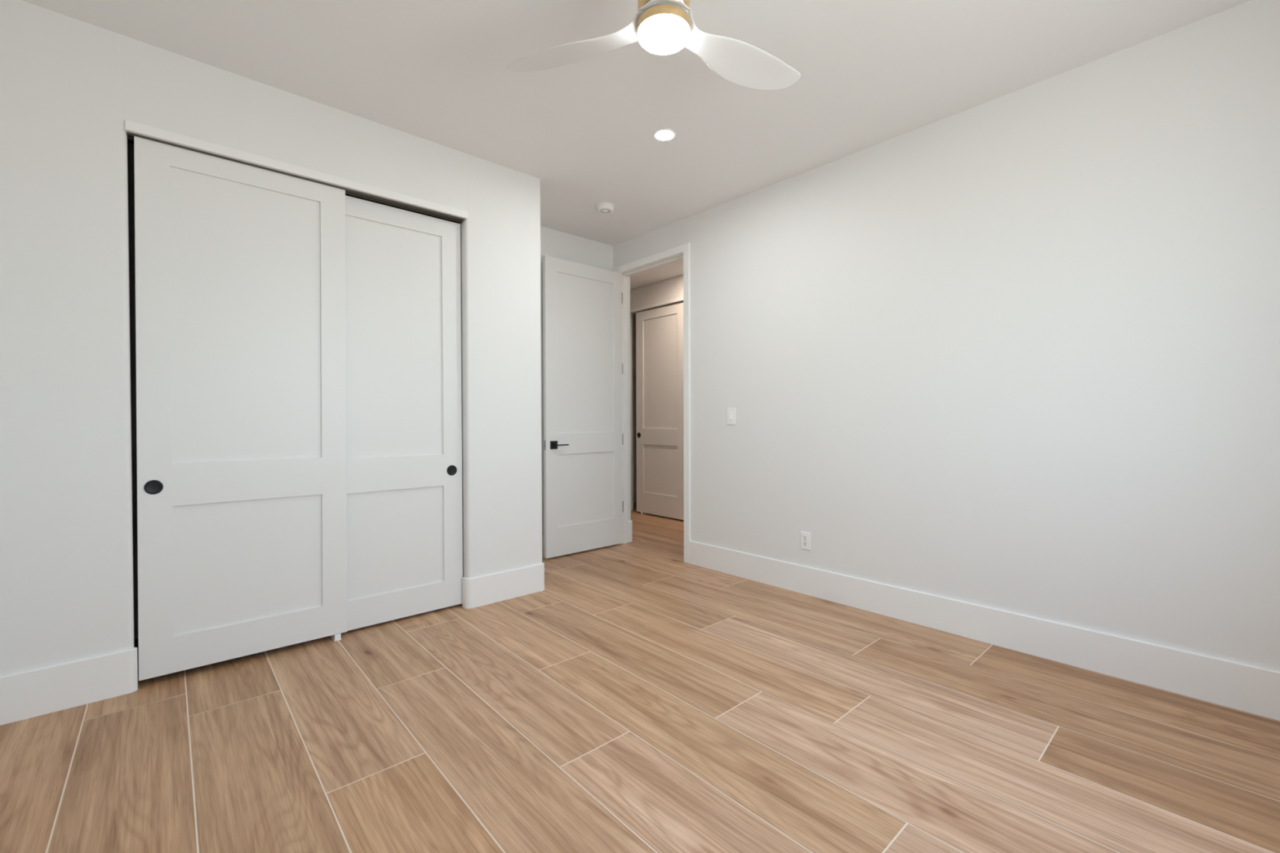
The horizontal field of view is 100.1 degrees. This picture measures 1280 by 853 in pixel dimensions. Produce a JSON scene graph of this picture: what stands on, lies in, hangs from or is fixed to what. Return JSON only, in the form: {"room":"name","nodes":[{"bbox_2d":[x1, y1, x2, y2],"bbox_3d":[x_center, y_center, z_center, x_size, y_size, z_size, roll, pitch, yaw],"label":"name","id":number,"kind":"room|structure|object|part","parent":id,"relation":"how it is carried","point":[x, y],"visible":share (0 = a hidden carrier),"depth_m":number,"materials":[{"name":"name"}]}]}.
{"room":"empty bedroom","nodes":[
{"label":"empty bedroom","id":0,"kind":"room"},
{"bbox_2d":[0,0,542,675],"bbox_3d":[-1.863,-0.264,3.002,2.572,2.743,0.749,-1,1,-42],"label":"wall","id":1,"kind":"structure","parent":0,"point":[69,86],"depth_m":2.20,"materials":[{"name":"white paint"}]},
{"bbox_2d":[0,647,137,725],"bbox_3d":[-2.345,1.029,2.074,0.588,0.181,0.026,-1,1,-42],"label":"baseboard","id":2,"kind":"structure","parent":1,"relation":"attached to","point":[28,694],"depth_m":2.12,"materials":[{"name":"white paint"}]},
{"bbox_2d":[124,120,467,218],"bbox_3d":[-1.589,-1.261,2.726,1.483,0.040,0.016,-1,1,-42],"label":"trim","id":3,"kind":"structure","parent":1,"relation":"attached to","point":[130,126],"depth_m":2.58,"materials":[{"name":"white paint"}]},
{"bbox_2d":[127,132,465,223],"bbox_3d":[-1.634,-1.236,2.775,1.470,0.011,0.106,-1,1,-42],"label":"track","id":4,"kind":"object","parent":1,"relation":"attached to","point":[350,193],"visible":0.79,"depth_m":2.89,"materials":[{"name":"grey metal"}]},
{"bbox_2d":[133,136,347,680],"bbox_3d":[-1.846,-0.078,2.553,0.802,2.318,0.039,0,1,-42],"label":"door","id":5,"kind":"structure","parent":4,"relation":"hanging from","point":[241,291],"depth_m":2.51,"materials":[{"name":"white paint"}]},
{"bbox_3d":[-2.094,0.262,2.310,0.062,0.062,0.006,0,1,-42],"label":"cup pull","id":6,"kind":"part","parent":5,"relation":"part of","materials":[{"name":"black metal"}]},
{"bbox_3d":[-1.849,-0.490,2.551,0.583,1.307,0.015,0,1,-42],"label":"panel","id":7,"kind":"part","parent":5,"relation":"part of","materials":[{"name":"white paint"}]},
{"bbox_3d":[-1.849,0.634,2.561,0.583,0.580,0.015,0,1,-42],"label":"panel","id":8,"kind":"part","parent":5,"relation":"part of","materials":[{"name":"white paint"}]},
{"bbox_2d":[345,195,462,631],"bbox_3d":[-1.397,-0.070,3.018,0.802,2.316,0.039,-1,1,-42],"label":"door","id":9,"kind":"structure","parent":4,"relation":"hanging from","point":[404,425],"depth_m":3.05,"materials":[{"name":"white paint"}]},
{"bbox_3d":[-1.401,-0.479,3.016,0.582,1.303,0.015,-1,1,-42],"label":"panel","id":10,"kind":"part","parent":9,"relation":"part of","materials":[{"name":"white paint"}]},
{"bbox_3d":[-1.398,0.643,3.029,0.582,0.581,0.015,-1,1,-42],"label":"panel","id":11,"kind":"part","parent":9,"relation":"part of","materials":[{"name":"white paint"}]},
{"bbox_3d":[-1.134,0.264,3.235,0.062,0.062,0.006,-1,1,-42],"label":"cup pull","id":12,"kind":"part","parent":9,"relation":"part of","materials":[{"name":"black metal"}]},
{"bbox_2d":[462,562,544,608],"bbox_3d":[-1.087,1.006,3.690,0.552,0.181,0.747,-1,1,-42],"label":"baseboard","id":13,"kind":"structure","parent":1,"relation":"attached to","point":[478,591],"depth_m":3.38,"materials":[{"name":"white paint"}]},
{"bbox_2d":[127,141,613,638],"bbox_3d":[-1.734,-0.273,3.701,3.940,2.743,0.120,-1,1,-42],"label":"wall","id":14,"kind":"structure","parent":0,"point":[553,243],"depth_m":4.43,"materials":[{"name":"white paint"}]},
{"bbox_2d":[542,535,544,557],"bbox_3d":[-0.686,0.995,4.564,1.211,0.181,0.015,-1,1,-42],"label":"baseboard","id":15,"kind":"structure","parent":14,"relation":"attached to","point":[543,536],"depth_m":4.45,"materials":[{"name":"white paint"}]},
{"bbox_2d":[632,313,636,503],"bbox_3d":[0.509,-0.313,6.583,0.670,2.743,3.300,-1,1,-42],"label":"wall","id":16,"kind":"structure","parent":0,"point":[633,314],"depth_m":7.34,"materials":[{"name":"white paint"}]},
{"bbox_2d":[22,0,1250,289],"bbox_3d":[-0.230,-1.707,3.504,6.000,0.120,7.170,-1,1,-42],"label":"ceiling","id":17,"kind":"structure","parent":0,"point":[873,73],"depth_m":2.47,"materials":[{"name":"white paint"}]},
{"bbox_2d":[595,202,614,213],"bbox_3d":[-0.259,-1.632,4.023,0.136,0.040,0.136,-1,1,-42],"label":"smoke detector","id":18,"kind":"object","parent":17,"relation":"attached to","point":[602,207],"visible":1,"depth_m":3.98,"materials":[{"name":"white plastic"}]},
{"bbox_2d":[600,208,610,213],"bbox_3d":[-0.259,-1.616,4.023,0.080,0.002,0.080,-1,1,-42],"label":"vent grille","id":19,"kind":"object","parent":18,"relation":"attached to","point":[602,211],"depth_m":4.02,"materials":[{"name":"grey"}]},
{"bbox_3d":[-0.259,-1.647,4.023,0.136,0.010,0.136,-1,1,-42],"label":"plate","id":20,"kind":"part","parent":18,"relation":"part of","materials":[{"name":"white plastic"}]},
{"bbox_2d":[506,0,800,90],"bbox_3d":[0.132,-1.454,1.890,1.080,0.350,1.143,-1,1,-42],"label":"ceiling fan","id":21,"kind":"object","parent":17,"relation":"hanging from","point":[661,27],"visible":1,"depth_m":1.90,"materials":[{"name":"white plastic"}]},
{"bbox_3d":[-0.242,-1.352,1.915,0.626,0.071,0.170,0,1,22],"label":"fan blade","id":22,"kind":"part","parent":21,"relation":"part of","materials":[{"name":"white plastic"}]},
{"bbox_3d":[0.079,-1.290,1.776,0.173,0.024,0.173,-1,1,-42],"label":"lamp shade","id":23,"kind":"part","parent":21,"relation":"part of","materials":[{"name":"white glass"}]},
{"bbox_3d":[0.118,-1.347,1.427,0.170,0.071,0.626,0,1,-8],"label":"fan blade","id":24,"kind":"part","parent":21,"relation":"part of","materials":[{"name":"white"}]},
{"bbox_3d":[0.361,-1.354,1.983,0.626,0.071,0.170,-1,1,-38],"label":"fan blade","id":25,"kind":"part","parent":21,"relation":"part of","materials":[{"name":"white plastic"}]},
{"bbox_2d":[653,128,675,141],"bbox_3d":[0.139,-1.640,3.020,0.131,0.004,0.131,-1,1,-42],"label":"recessed light","id":26,"kind":"object","parent":17,"relation":"in","point":[661,135],"visible":1,"depth_m":3.02,"materials":[{"name":"white plastic"}]},
{"bbox_2d":[0,502,1279,852],"bbox_3d":[-0.305,1.147,3.442,5.950,0.100,7.300,-1,1,-42],"label":"floor","id":27,"kind":"structure","parent":0,"point":[645,700],"depth_m":1.88,"materials":[{"name":"brown wood"}]},
{"bbox_2d":[330,633,341,641],"bbox_3d":[-1.608,1.092,2.826,0.032,0.032,0.132,-1,1,-42],"label":"guide","id":28,"kind":"object","parent":27,"relation":"on","point":[336,637],"visible":0.77,"depth_m":2.78,"materials":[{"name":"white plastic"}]},
{"bbox_2d":[630,275,683,511],"bbox_3d":[0.688,-0.304,5.802,0.110,2.743,4.700,-1,1,-42],"label":"wall","id":29,"kind":"structure","parent":0,"point":[672,288],"depth_m":6.41,"materials":[{"name":"white paint"}]},
{"bbox_2d":[630,297,683,312],"bbox_3d":[0.163,-1.418,6.278,0.011,0.038,1.035,-1,1,-42],"label":"trim","id":30,"kind":"structure","parent":29,"relation":"attached to","point":[679,299],"depth_m":6.22,"materials":[{"name":"white paint"}]},
{"bbox_2d":[635,302,684,519],"bbox_3d":[0.236,-0.171,6.284,0.039,2.432,0.810,-1,1,-42],"label":"door","id":31,"kind":"structure","parent":29,"relation":"in","point":[659,331],"depth_m":6.28,"materials":[{"name":"white paint"}]},
{"bbox_3d":[0.241,-0.628,6.277,0.014,1.310,0.579,-1,1,-42],"label":"panel","id":32,"kind":"part","parent":31,"relation":"part of","materials":[{"name":"white paint"}]},
{"bbox_3d":[0.244,0.506,6.290,0.014,0.585,0.579,-1,1,-42],"label":"panel","id":33,"kind":"part","parent":31,"relation":"part of","materials":[{"name":"white paint"}]},
{"bbox_2d":[613,0,1279,671],"bbox_3d":[1.264,-0.278,3.407,0.165,2.743,4.608,-1,1,-42],"label":"wall","id":34,"kind":"structure","parent":0,"point":[1018,351],"depth_m":2.58,"materials":[{"name":"white paint"}]},
{"bbox_2d":[542,255,623,558],"bbox_3d":[-0.454,-0.159,4.605,0.823,2.457,0.092,-1,1,-42],"label":"door","id":35,"kind":"structure","parent":34,"relation":"in","point":[584,435],"depth_m":4.60,"materials":[{"name":"white paint"}]},
{"bbox_3d":[-0.776,0.153,4.358,0.008,0.080,0.024,-1,1,-42],"label":"latch plate","id":36,"kind":"part","parent":35,"relation":"part of","materials":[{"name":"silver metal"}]},
{"bbox_3d":[-0.467,-0.612,4.631,0.609,1.336,0.014,-1,1,-42],"label":"panel","id":37,"kind":"part","parent":35,"relation":"part of","materials":[{"name":"white paint"}]},
{"bbox_3d":[-0.464,0.528,4.644,0.609,0.609,0.014,-1,1,-42],"label":"panel","id":38,"kind":"part","parent":35,"relation":"part of","materials":[{"name":"white paint"}]},
{"bbox_2d":[613,242,690,563],"bbox_3d":[0.116,-0.185,4.628,0.124,2.534,0.946,-1,1,-42],"label":"door frame","id":39,"kind":"structure","parent":34,"relation":"attached to","point":[685,248],"depth_m":4.31,"materials":[{"name":"white paint"}]},
{"bbox_2d":[726,408,735,424],"bbox_3d":[0.667,-0.075,3.940,0.014,0.124,0.080,-1,1,-42],"label":"light switch","id":40,"kind":"object","parent":34,"relation":"attached to","point":[731,412],"visible":1,"depth_m":3.94,"materials":[{"name":"white plastic"}]},
{"bbox_2d":[800,531,810,550],"bbox_3d":[1.079,0.746,3.498,0.009,0.113,0.072,-1,1,-42],"label":"power outlet","id":41,"kind":"object","parent":34,"relation":"attached to","point":[805,536],"visible":1,"depth_m":3.49,"materials":[{"name":"white plastic"}]},
{"bbox_2d":[689,540,1279,720],"bbox_3d":[1.571,1.007,2.951,0.015,0.181,3.504,-1,1,-42],"label":"baseboard","id":42,"kind":"structure","parent":34,"relation":"attached to","point":[1251,689],"depth_m":2.58,"materials":[{"name":"white paint"}]},
{"bbox_3d":[-0.996,-0.301,5.961,0.110,2.743,2.212,-1,1,-42],"label":"wall","id":43,"kind":"structure","parent":0,"visible":0},
{"bbox_2d":[628,520,632,542],"bbox_3d":[-0.892,0.974,5.914,0.074,0.193,2.416,-1,1,-42],"label":"baseboard","id":44,"kind":"structure","parent":43,"relation":"attached to","point":[630,522],"depth_m":5.01,"materials":[{"name":"white paint"}]}
]}

